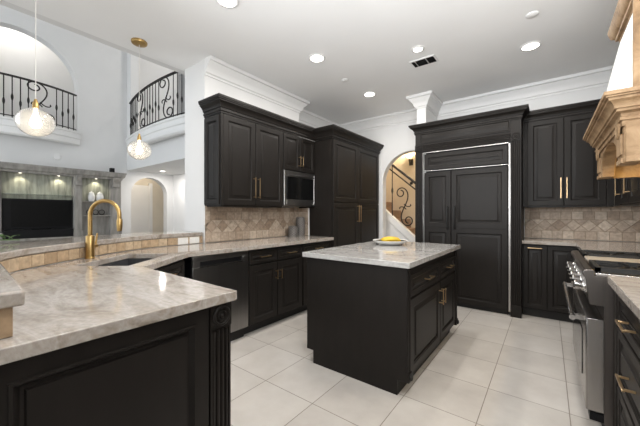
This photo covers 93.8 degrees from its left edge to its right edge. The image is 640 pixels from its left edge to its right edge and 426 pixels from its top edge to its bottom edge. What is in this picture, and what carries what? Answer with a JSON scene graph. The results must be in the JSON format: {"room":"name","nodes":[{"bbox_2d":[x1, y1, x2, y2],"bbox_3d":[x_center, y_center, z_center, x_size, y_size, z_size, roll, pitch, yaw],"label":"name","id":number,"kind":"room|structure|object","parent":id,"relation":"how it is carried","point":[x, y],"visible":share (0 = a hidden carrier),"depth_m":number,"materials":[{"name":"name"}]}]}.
{"room":"kitchen","nodes":[
{"label":"kitchen","id":0,"kind":"room"},
{"bbox_2d":[0,5,176,233],"bbox_3d":[-6.549,-1.765,5.611,0.220,6.000,7.800,0,0,37],"label":"wall","id":1,"kind":"structure","parent":0,"point":[97,70],"depth_m":7.08,"materials":[{"name":"paint"}]},
{"bbox_2d":[0,116,80,145],"bbox_3d":[-5.998,-1.690,5.920,0.336,0.310,2.101,0,0,37],"label":"trim","id":2,"kind":"structure","parent":1,"relation":"attached to","point":[7,124],"depth_m":6.12,"materials":[{"name":"white paint"}]},
{"bbox_2d":[0,72,76,129],"bbox_3d":[-5.990,-2.268,5.965,0.289,0.846,1.883,0,0,37],"label":"balcony railing","id":3,"kind":"object","parent":2,"relation":"on","point":[2,73],"visible":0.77,"depth_m":6.14,"materials":[{"name":"metal"}]},
{"bbox_2d":[53,154,60,159],"bbox_3d":[-5.717,-1.235,6.511,0.016,0.140,0.140,0,0,37],"label":"wall speaker","id":4,"kind":"object","parent":1,"relation":"attached to","point":[55,156],"visible":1,"depth_m":6.50,"materials":[{"name":"white paint"}]},
{"bbox_2d":[0,26,184,231],"bbox_3d":[-7.109,-1.765,7.419,0.100,6.000,10.000,0,0,37],"label":"wall","id":5,"kind":"structure","parent":0,"point":[17,49],"depth_m":7.46,"materials":[{"name":"paint"}]},
{"bbox_2d":[131,185,148,232],"bbox_3d":[-5.598,0.175,9.298,0.030,2.120,0.580,0,0,37],"label":"door","id":6,"kind":"structure","parent":5,"relation":"in","point":[139,193],"depth_m":9.29,"materials":[{"name":"white paint"}]},
{"bbox_2d":[148,183,152,231],"bbox_3d":[-5.598,0.135,9.273,0.060,2.200,0.760,0,0,37],"label":"trim","id":7,"kind":"structure","parent":5,"relation":"attached to","point":[150,185],"depth_m":9.51,"materials":[{"name":"white paint"}]},
{"bbox_2d":[0,0,184,74],"bbox_3d":[-1.770,-3.232,3.420,0.120,3.065,10.100,0,0,37],"label":"wall header","id":8,"kind":"structure","parent":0,"point":[2,2],"depth_m":2.82,"materials":[{"name":"paint"}]},
{"bbox_2d":[10,236,198,273],"bbox_3d":[-1.509,0.738,2.088,0.704,0.994,2.473,0,0,-6],"label":"wall","id":9,"kind":"structure","parent":0,"point":[190,236],"depth_m":2.14,"materials":[{"name":"tile"}]},
{"bbox_2d":[0,236,202,338],"bbox_3d":[-1.370,0.280,1.876,0.706,0.078,2.701,0,0,-11],"label":"backsplash","id":10,"kind":"structure","parent":9,"relation":"attached to","point":[35,260],"depth_m":1.94,"materials":[{"name":"tile"}]},
{"bbox_2d":[178,237,187,244],"bbox_3d":[-1.409,0.281,3.083,0.007,0.068,0.108,0,0,36],"label":"outlet","id":11,"kind":"object","parent":10,"relation":"attached to","point":[180,240],"visible":1,"depth_m":3.08,"materials":[{"name":"white plastic"}]},
{"bbox_2d":[190,237,198,243],"bbox_3d":[-1.333,0.281,3.182,0.007,0.068,0.108,0,0,39],"label":"outlet","id":12,"kind":"object","parent":10,"relation":"attached to","point":[192,239],"visible":1,"depth_m":3.18,"materials":[{"name":"white plastic"}]},
{"bbox_2d":[0,231,202,308],"bbox_3d":[-1.590,0.220,1.935,1.142,0.040,3.123,0,0,-11],"label":"countertop","id":13,"kind":"structure","parent":9,"relation":"on","point":[12,294],"depth_m":1.90,"materials":[{"name":"beige stone"}]},
{"bbox_2d":[0,234,19,240],"bbox_3d":[-2.192,0.171,2.049,0.110,0.055,0.195,0,0,37],"label":"plant sprig","id":14,"kind":"object","parent":13,"relation":"on","point":[1,235],"visible":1,"depth_m":2.07,"materials":[{"name":"green plant"}]},
{"bbox_2d":[127,53,184,174],"bbox_3d":[-2.553,-2.930,6.554,5.000,3.670,1.180,0,0,37],"label":"wall","id":15,"kind":"structure","parent":0,"point":[168,155],"depth_m":7.11,"materials":[{"name":"paint"}]},
{"bbox_2d":[125,114,184,152],"bbox_3d":[-3.381,-1.690,6.291,3.820,0.310,0.299,0,0,37],"label":"trim","id":16,"kind":"structure","parent":15,"relation":"attached to","point":[171,127],"depth_m":6.07,"materials":[{"name":"white paint"}]},
{"bbox_2d":[129,71,184,134],"bbox_3d":[-3.398,-2.298,6.310,3.461,0.906,0.241,0,0,37],"label":"balcony railing","id":17,"kind":"object","parent":16,"relation":"on","point":[132,117],"visible":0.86,"depth_m":6.27,"materials":[{"name":"metal"}]},
{"bbox_2d":[173,174,184,230],"bbox_3d":[-2.111,0.070,7.035,5.120,2.330,0.120,0,0,37],"label":"wall","id":18,"kind":"structure","parent":0,"point":[178,180],"depth_m":8.33,"materials":[{"name":"paint"}]},
{"bbox_2d":[185,59,314,242],"bbox_3d":[-0.507,-0.225,4.577,0.410,2.920,3.010,0,0,37],"label":"wall","id":19,"kind":"structure","parent":0,"point":[199,86],"depth_m":3.39,"materials":[{"name":"paint"}]},
{"bbox_2d":[204,112,282,207],"bbox_3d":[-0.847,-0.557,3.505,0.343,0.965,0.922,0,0,37],"label":"upper cabinet","id":20,"kind":"object","parent":19,"relation":"attached to","point":[243,159],"visible":1,"depth_m":3.27,"materials":[{"name":"paint"}]},
{"bbox_2d":[205,206,298,242],"bbox_3d":[-0.785,0.116,3.862,0.012,0.405,1.553,0,0,37],"label":"tile backsplash","id":21,"kind":"structure","parent":19,"relation":"attached to","point":[221,223],"depth_m":3.69,"materials":[{"name":"beige tile"}]},
{"bbox_2d":[283,132,313,174],"bbox_3d":[-0.373,-0.802,4.129,0.343,0.475,0.640,0,0,37],"label":"upper cabinet","id":22,"kind":"object","parent":19,"relation":"attached to","point":[298,152],"visible":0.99,"depth_m":4.01,"materials":[{"name":"paint"}]},
{"bbox_2d":[299,208,307,234],"bbox_3d":[-0.243,0.116,4.429,0.200,0.405,0.012,0,0,37],"label":"tile backsplash","id":23,"kind":"structure","parent":19,"relation":"attached to","point":[303,212],"depth_m":4.40,"materials":[{"name":"beige tile"}]},
{"bbox_2d":[205,55,613,132],"bbox_3d":[-0.469,-1.597,1.324,4.150,0.175,8.140,0,0,37],"label":"trim","id":24,"kind":"structure","parent":19,"relation":"attached to","point":[215,68],"depth_m":4.06,"materials":[{"name":"white paint"}]},
{"bbox_2d":[4,0,619,123],"bbox_3d":[-0.501,-1.728,1.298,4.470,0.114,8.460,0,0,37],"label":"ceiling","id":25,"kind":"structure","parent":0,"point":[476,44],"depth_m":2.90,"materials":[{"name":"paint"}]},
{"bbox_2d":[14,0,55,136],"bbox_3d":[-1.943,-1.107,2.046,0.208,1.156,0.208,0,0,37],"label":"pendant light","id":26,"kind":"object","parent":25,"relation":"hanging from","point":[35,122],"visible":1,"depth_m":2.04,"materials":[{"name":"glass"}]},
{"bbox_2d":[32,99,38,108],"bbox_3d":[-1.943,-0.751,2.046,0.038,0.064,0.038,0,0,37],"label":"socket","id":27,"kind":"object","parent":26,"relation":"attached to","point":[35,104],"depth_m":2.04,"materials":[{"name":"gold metal"}]},
{"bbox_2d":[127,38,150,159],"bbox_3d":[-1.771,-1.107,2.933,0.208,1.156,0.208,0,0,37],"label":"pendant light","id":28,"kind":"object","parent":25,"relation":"hanging from","point":[138,42],"visible":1,"depth_m":2.92,"materials":[{"name":"glass"}]},
{"bbox_2d":[215,0,238,8],"bbox_3d":[-0.733,-1.681,2.361,0.184,0.009,0.184,0,0,37],"label":"recessed light","id":29,"kind":"object","parent":25,"relation":"in","point":[229,4],"visible":1,"depth_m":2.39,"materials":[{"name":"white paint"}]},
{"bbox_2d":[309,53,324,62],"bbox_3d":[-0.033,-1.681,3.240,0.184,0.009,0.184,0,0,37],"label":"recessed light","id":30,"kind":"object","parent":25,"relation":"in","point":[316,58],"visible":1,"depth_m":3.24,"materials":[{"name":"white paint"}]},
{"bbox_2d":[363,91,375,96],"bbox_3d":[0.697,-1.681,4.214,0.184,0.009,0.184,0,0,37],"label":"recessed light","id":31,"kind":"object","parent":25,"relation":"in","point":[369,93],"visible":1,"depth_m":4.21,"materials":[{"name":"white paint"}]},
{"bbox_2d":[411,45,424,52],"bbox_3d":[1.003,-1.681,3.063,0.130,0.009,0.130,0,0,37],"label":"recessed light","id":32,"kind":"object","parent":25,"relation":"in","point":[416,49],"visible":1,"depth_m":3.06,"materials":[{"name":"white paint"}]},
{"bbox_2d":[409,54,438,67],"bbox_3d":[1.149,-1.679,3.310,0.270,0.012,0.170,0,0,37],"label":"ceiling vent","id":33,"kind":"object","parent":25,"relation":"in","point":[430,59],"visible":1,"depth_m":3.30,"materials":[{"name":"white metal"}]},
{"bbox_2d":[520,41,541,50],"bbox_3d":[2.115,-1.681,3.008,0.184,0.009,0.184,0,0,37],"label":"recessed light","id":34,"kind":"object","parent":25,"relation":"in","point":[532,45],"visible":1,"depth_m":3.00,"materials":[{"name":"white paint"}]},
{"bbox_2d":[386,152,414,227],"bbox_3d":[2.014,-1.065,6.446,6.400,4.600,0.100,0,0,37],"label":"wall","id":35,"kind":"structure","parent":0,"point":[402,162],"depth_m":6.54,"materials":[{"name":"beige paint"}]},
{"bbox_2d":[405,152,413,165],"bbox_3d":[1.893,-1.160,6.336,0.200,0.250,0.218,0,0,37],"label":"wall sconce","id":36,"kind":"object","parent":35,"relation":"attached to","point":[409,156],"visible":0.91,"depth_m":6.30,"materials":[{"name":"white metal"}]},
{"bbox_2d":[231,306,601,425],"bbox_3d":[-2.971,1.265,4.271,12.100,0.060,10.200,0,0,37],"label":"floor","id":37,"kind":"structure","parent":0,"point":[490,368],"depth_m":2.20,"materials":[{"name":"beige tile"}]},
{"bbox_2d":[0,161,126,243],"bbox_3d":[-5.940,0.125,5.965,0.318,2.220,3.640,0,0,37],"label":"entertainment wall unit","id":38,"kind":"object","parent":37,"relation":"on","point":[17,180],"visible":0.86,"depth_m":6.59,"materials":[{"name":"grey wood"}]},
{"bbox_2d":[1,193,64,195],"bbox_3d":[-5.793,-0.389,6.185,0.110,0.008,1.090,0,0,37],"label":"glass shelf","id":39,"kind":"object","parent":38,"relation":"attached to","point":[2,194],"depth_m":6.11,"materials":[{"name":"white"}]},
{"bbox_2d":[2,198,72,229],"bbox_3d":[-5.811,0.097,6.206,0.053,0.793,1.070,0,0,37],"label":"television","id":40,"kind":"object","parent":38,"relation":"on","point":[17,214],"visible":0.93,"depth_m":6.15,"materials":[{"name":"black plastic"}]},
{"bbox_2d":[2,228,72,238],"bbox_3d":[-5.760,0.406,6.166,0.075,0.173,1.070,0,0,37],"label":"soundbar","id":41,"kind":"object","parent":38,"relation":"on","point":[32,233],"visible":0.84,"depth_m":6.12,"materials":[{"name":"black plastic"}]},
{"bbox_2d":[88,191,94,200],"bbox_3d":[-5.261,-0.406,6.893,0.136,0.241,0.136,0,0,37],"label":"jar","id":42,"kind":"object","parent":38,"relation":"on","point":[91,197],"visible":0.98,"depth_m":6.85,"materials":[{"name":"white ceramic"}]},
{"bbox_2d":[96,191,103,200],"bbox_3d":[-5.164,-0.406,7.020,0.148,0.241,0.148,0,0,37],"label":"jar","id":43,"kind":"object","parent":38,"relation":"on","point":[99,195],"visible":0.84,"depth_m":6.97,"materials":[{"name":"white ceramic"}]},
{"bbox_2d":[0,302,230,425],"bbox_3d":[-1.079,0.799,1.044,0.898,0.872,1.194,0,0,37],"label":"base cabinet","id":44,"kind":"object","parent":37,"relation":"on","point":[176,371],"visible":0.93,"depth_m":0.96,"materials":[{"name":"paint"}]},
{"bbox_2d":[0,236,333,365],"bbox_3d":[-0.902,0.340,2.419,1.526,0.040,4.246,0,0,11],"label":"countertop","id":45,"kind":"structure","parent":44,"relation":"on","point":[70,303],"depth_m":1.18,"materials":[{"name":"beige stone"}]},
{"bbox_2d":[85,199,122,258],"bbox_3d":[-1.552,0.107,2.145,0.249,0.427,0.104,0,0,14],"label":"faucet","id":46,"kind":"object","parent":45,"relation":"on","point":[91,244],"visible":1,"depth_m":2.14,"materials":[{"name":"gold metal"}]},
{"bbox_2d":[99,258,153,265],"bbox_3d":[-1.360,0.469,2.120,0.380,0.213,0.605,0,0,-2],"label":"sink","id":47,"kind":"object","parent":45,"relation":"in","point":[126,262],"visible":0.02,"depth_m":2.37,"materials":[{"name":"grey metal"}]},
{"bbox_2d":[288,226,297,236],"bbox_3d":[-0.379,0.244,4.184,0.132,0.152,0.132,0,0,37],"label":"canister","id":48,"kind":"object","parent":45,"relation":"on","point":[292,230],"visible":1,"depth_m":4.13,"materials":[{"name":"ceramic"}]},
{"bbox_2d":[296,217,304,235],"bbox_3d":[-0.283,0.183,4.318,0.128,0.274,0.128,0,0,37],"label":"canister","id":49,"kind":"object","parent":45,"relation":"on","point":[300,221],"visible":0.9,"depth_m":4.26,"materials":[{"name":"ceramic"}]},
{"bbox_3d":[-0.162,0.118,4.364,0.007,0.401,0.017,0,0,37],"label":"trim","id":50,"kind":"structure","parent":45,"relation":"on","visible":0},
{"bbox_2d":[282,170,314,206],"bbox_3d":[-0.367,-0.332,4.124,0.322,0.463,0.636,0,0,37],"label":"microwave","id":51,"kind":"object","parent":50,"relation":"on","point":[298,187],"visible":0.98,"depth_m":4.01,"materials":[{"name":"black metal"}]},
{"bbox_2d":[154,259,183,276],"bbox_3d":[-1.340,0.799,2.323,0.582,0.872,1.011,0,0,0],"label":"base cabinet","id":52,"kind":"object","parent":37,"relation":"on","point":[175,268],"visible":0.12,"depth_m":2.27,"materials":[{"name":"paint"}]},
{"bbox_2d":[183,251,247,340],"bbox_3d":[-1.119,0.799,2.918,0.586,0.872,0.586,0,0,37],"label":"dishwasher","id":53,"kind":"object","parent":37,"relation":"on","point":[226,270],"visible":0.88,"depth_m":2.82,"materials":[{"name":"black metal"}]},
{"bbox_2d":[244,244,301,333],"bbox_3d":[-0.673,0.799,3.474,0.621,0.872,0.830,0,0,37],"label":"base cabinet","id":54,"kind":"object","parent":37,"relation":"on","point":[275,273],"visible":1,"depth_m":3.26,"materials":[{"name":"paint"}]},
{"bbox_2d":[297,241,330,312],"bbox_3d":[-0.237,0.799,4.047,0.621,0.872,0.602,0,0,37],"label":"base cabinet","id":55,"kind":"object","parent":37,"relation":"on","point":[324,244],"visible":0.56,"depth_m":3.69,"materials":[{"name":"paint"}]},
{"bbox_2d":[299,138,378,247],"bbox_3d":[0.366,0.098,4.863,0.689,2.275,1.416,0,0,37],"label":"pantry cabinet","id":56,"kind":"object","parent":37,"relation":"on","point":[346,208],"visible":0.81,"depth_m":4.37,"materials":[{"name":"paint"}]},
{"bbox_2d":[198,93,383,153],"bbox_3d":[-0.089,-1.120,4.233,0.711,0.158,3.120,0,0,37],"label":"crown molding","id":57,"kind":"structure","parent":56,"relation":"attached to","point":[217,103],"depth_m":3.69,"materials":[{"name":"paint"}]},
{"bbox_2d":[307,250,458,394],"bbox_3d":[0.661,0.798,2.794,0.917,0.874,1.372,0,0,37],"label":"kitchen island","id":58,"kind":"object","parent":37,"relation":"on","point":[374,325],"visible":0.94,"depth_m":2.25,"materials":[{"name":"paint"}]},
{"bbox_2d":[302,241,460,268],"bbox_3d":[0.651,0.340,2.794,0.918,0.040,1.435,0,0,37],"label":"island countertop","id":59,"kind":"structure","parent":58,"relation":"on","point":[408,255],"depth_m":2.45,"materials":[{"name":"white stone"}]},
{"bbox_2d":[373,239,407,244],"bbox_3d":[0.727,0.296,3.103,0.358,0.048,0.358,0,0,37],"label":"fruit bowl","id":60,"kind":"object","parent":59,"relation":"on","point":[402,241],"visible":0.8,"depth_m":2.98,"materials":[{"name":"white ceramic"}]},
{"bbox_2d":[383,238,400,240],"bbox_3d":[0.717,0.269,3.037,0.217,0.049,0.054,0,0,4],"label":"banana","id":61,"kind":"object","parent":60,"relation":"in","point":[387,239],"visible":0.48,"depth_m":3.02,"materials":[{"name":"yellow food"}]},
{"bbox_2d":[386,202,414,241],"bbox_3d":[1.760,0.228,5.864,2.200,2.018,1.115,0,0,37],"label":"staircase","id":62,"kind":"structure","parent":37,"relation":"on","point":[395,227],"depth_m":5.52,"materials":[{"name":"paint"}]},
{"bbox_2d":[389,164,414,225],"bbox_3d":[1.450,-0.437,5.456,2.127,2.473,0.060,0,0,37],"label":"stair railing","id":63,"kind":"object","parent":62,"relation":"attached to","point":[392,165],"visible":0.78,"depth_m":5.40,"materials":[{"name":"metal"}]},
{"bbox_2d":[423,142,510,314],"bbox_3d":[2.029,0.186,4.125,1.054,2.098,0.616,0,0,37],"label":"refrigerator","id":64,"kind":"object","parent":37,"relation":"on","point":[467,191],"visible":0.84,"depth_m":3.85,"materials":[{"name":"black wood"}]},
{"bbox_2d":[408,104,529,318],"bbox_3d":[2.027,-0.013,4.122,1.415,2.495,0.654,0,0,37],"label":"refrigerator surround","id":65,"kind":"object","parent":37,"relation":"on","point":[504,125],"visible":0.94,"depth_m":3.72,"materials":[{"name":"paint"}]},
{"bbox_2d":[522,244,579,322],"bbox_3d":[3.022,0.799,3.449,1.126,0.872,0.511,0,0,37],"label":"base cabinet","id":66,"kind":"object","parent":37,"relation":"on","point":[544,269],"visible":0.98,"depth_m":3.49,"materials":[{"name":"paint"}]},
{"bbox_2d":[562,249,639,425],"bbox_3d":[2.002,0.760,1.835,0.776,0.950,1.055,0,0,37],"label":"range","id":67,"kind":"object","parent":37,"relation":"on","point":[591,313],"visible":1,"depth_m":1.60,"materials":[{"name":"metal"}]},
{"bbox_2d":[580,253,639,278],"bbox_3d":[2.044,0.323,1.803,0.670,0.015,1.055,0,0,37],"label":"cooktop","id":68,"kind":"object","parent":67,"relation":"in","point":[595,273],"depth_m":1.69,"materials":[{"name":"metal"}]},
{"bbox_2d":[614,291,639,425],"bbox_3d":[1.406,0.799,0.932,0.651,0.872,1.065,0,0,37],"label":"base cabinet","id":69,"kind":"object","parent":37,"relation":"on","point":[626,323],"visible":0.98,"depth_m":1.29,"materials":[{"name":"paint"}]},
{"bbox_3d":[2.741,0.799,2.687,0.651,0.872,1.153,0,0,37],"label":"base cabinet","id":70,"kind":"object","parent":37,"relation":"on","visible":0},
{"bbox_2d":[522,238,639,252],"bbox_3d":[2.687,0.340,3.005,1.134,0.040,1.614,0,0,37],"label":"countertop","id":71,"kind":"structure","parent":70,"relation":"on","point":[580,244],"depth_m":3.21,"materials":[{"name":"beige stone"}]},
{"bbox_3d":[0.579,0.799,-0.155,0.651,0.872,1.655,0,0,37],"label":"base cabinet","id":72,"kind":"object","parent":37,"relation":"on","visible":0},
{"bbox_2d":[607,276,639,319],"bbox_3d":[0.908,0.340,0.260,0.641,0.040,2.754,0,0,37],"label":"countertop","id":73,"kind":"structure","parent":72,"relation":"on","point":[627,289],"depth_m":1.28,"materials":[{"name":"beige stone"}]},
{"bbox_2d":[417,107,436,172],"bbox_3d":[1.618,-0.225,4.508,0.129,2.920,0.545,0,0,37],"label":"wall","id":74,"kind":"structure","parent":0,"point":[424,115],"depth_m":4.31,"materials":[{"name":"paint"}]},
{"bbox_2d":[356,85,639,241],"bbox_3d":[2.023,-0.225,4.624,4.380,2.920,0.130,0,0,37],"label":"wall","id":75,"kind":"structure","parent":0,"point":[397,140],"depth_m":5.02,"materials":[{"name":"paint"}]},
{"bbox_2d":[523,114,613,207],"bbox_3d":[2.947,-0.608,3.603,0.822,1.065,0.346,0,0,37],"label":"upper cabinet","id":76,"kind":"object","parent":75,"relation":"attached to","point":[560,167],"visible":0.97,"depth_m":3.52,"materials":[{"name":"paint"}]},
{"bbox_2d":[524,206,639,241],"bbox_3d":[3.182,0.116,3.652,1.158,0.405,0.012,0,0,37],"label":"tile backsplash","id":77,"kind":"structure","parent":75,"relation":"attached to","point":[615,223],"depth_m":3.62,"materials":[{"name":"beige tile"}]},
{"bbox_3d":[1.162,-0.225,-0.042,0.100,2.920,8.340,0,0,37],"label":"wall","id":78,"kind":"structure","parent":0,"visible":0},
{"bbox_2d":[523,99,599,123],"bbox_3d":[2.680,-1.188,2.987,1.143,0.135,1.660,0,0,37],"label":"crown molding","id":79,"kind":"structure","parent":78,"relation":"attached to","point":[586,107],"depth_m":3.49,"materials":[{"name":"paint"}]},
{"bbox_2d":[583,0,639,179],"bbox_3d":[1.985,-0.788,1.688,0.681,1.073,1.110,0,0,37],"label":"range hood","id":80,"kind":"object","parent":78,"relation":"attached to","point":[613,130],"visible":1,"depth_m":1.56,"materials":[{"name":"wood"},{"name":"plaster"},{"name":"brushed steel"}]},
{"bbox_2d":[615,178,639,205],"bbox_3d":[2.925,-0.614,2.661,0.362,1.053,1.298,0,0,37],"label":"upper cabinet","id":81,"kind":"object","parent":78,"relation":"attached to","point":[627,190],"visible":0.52,"depth_m":2.72,"materials":[{"name":"paint"}]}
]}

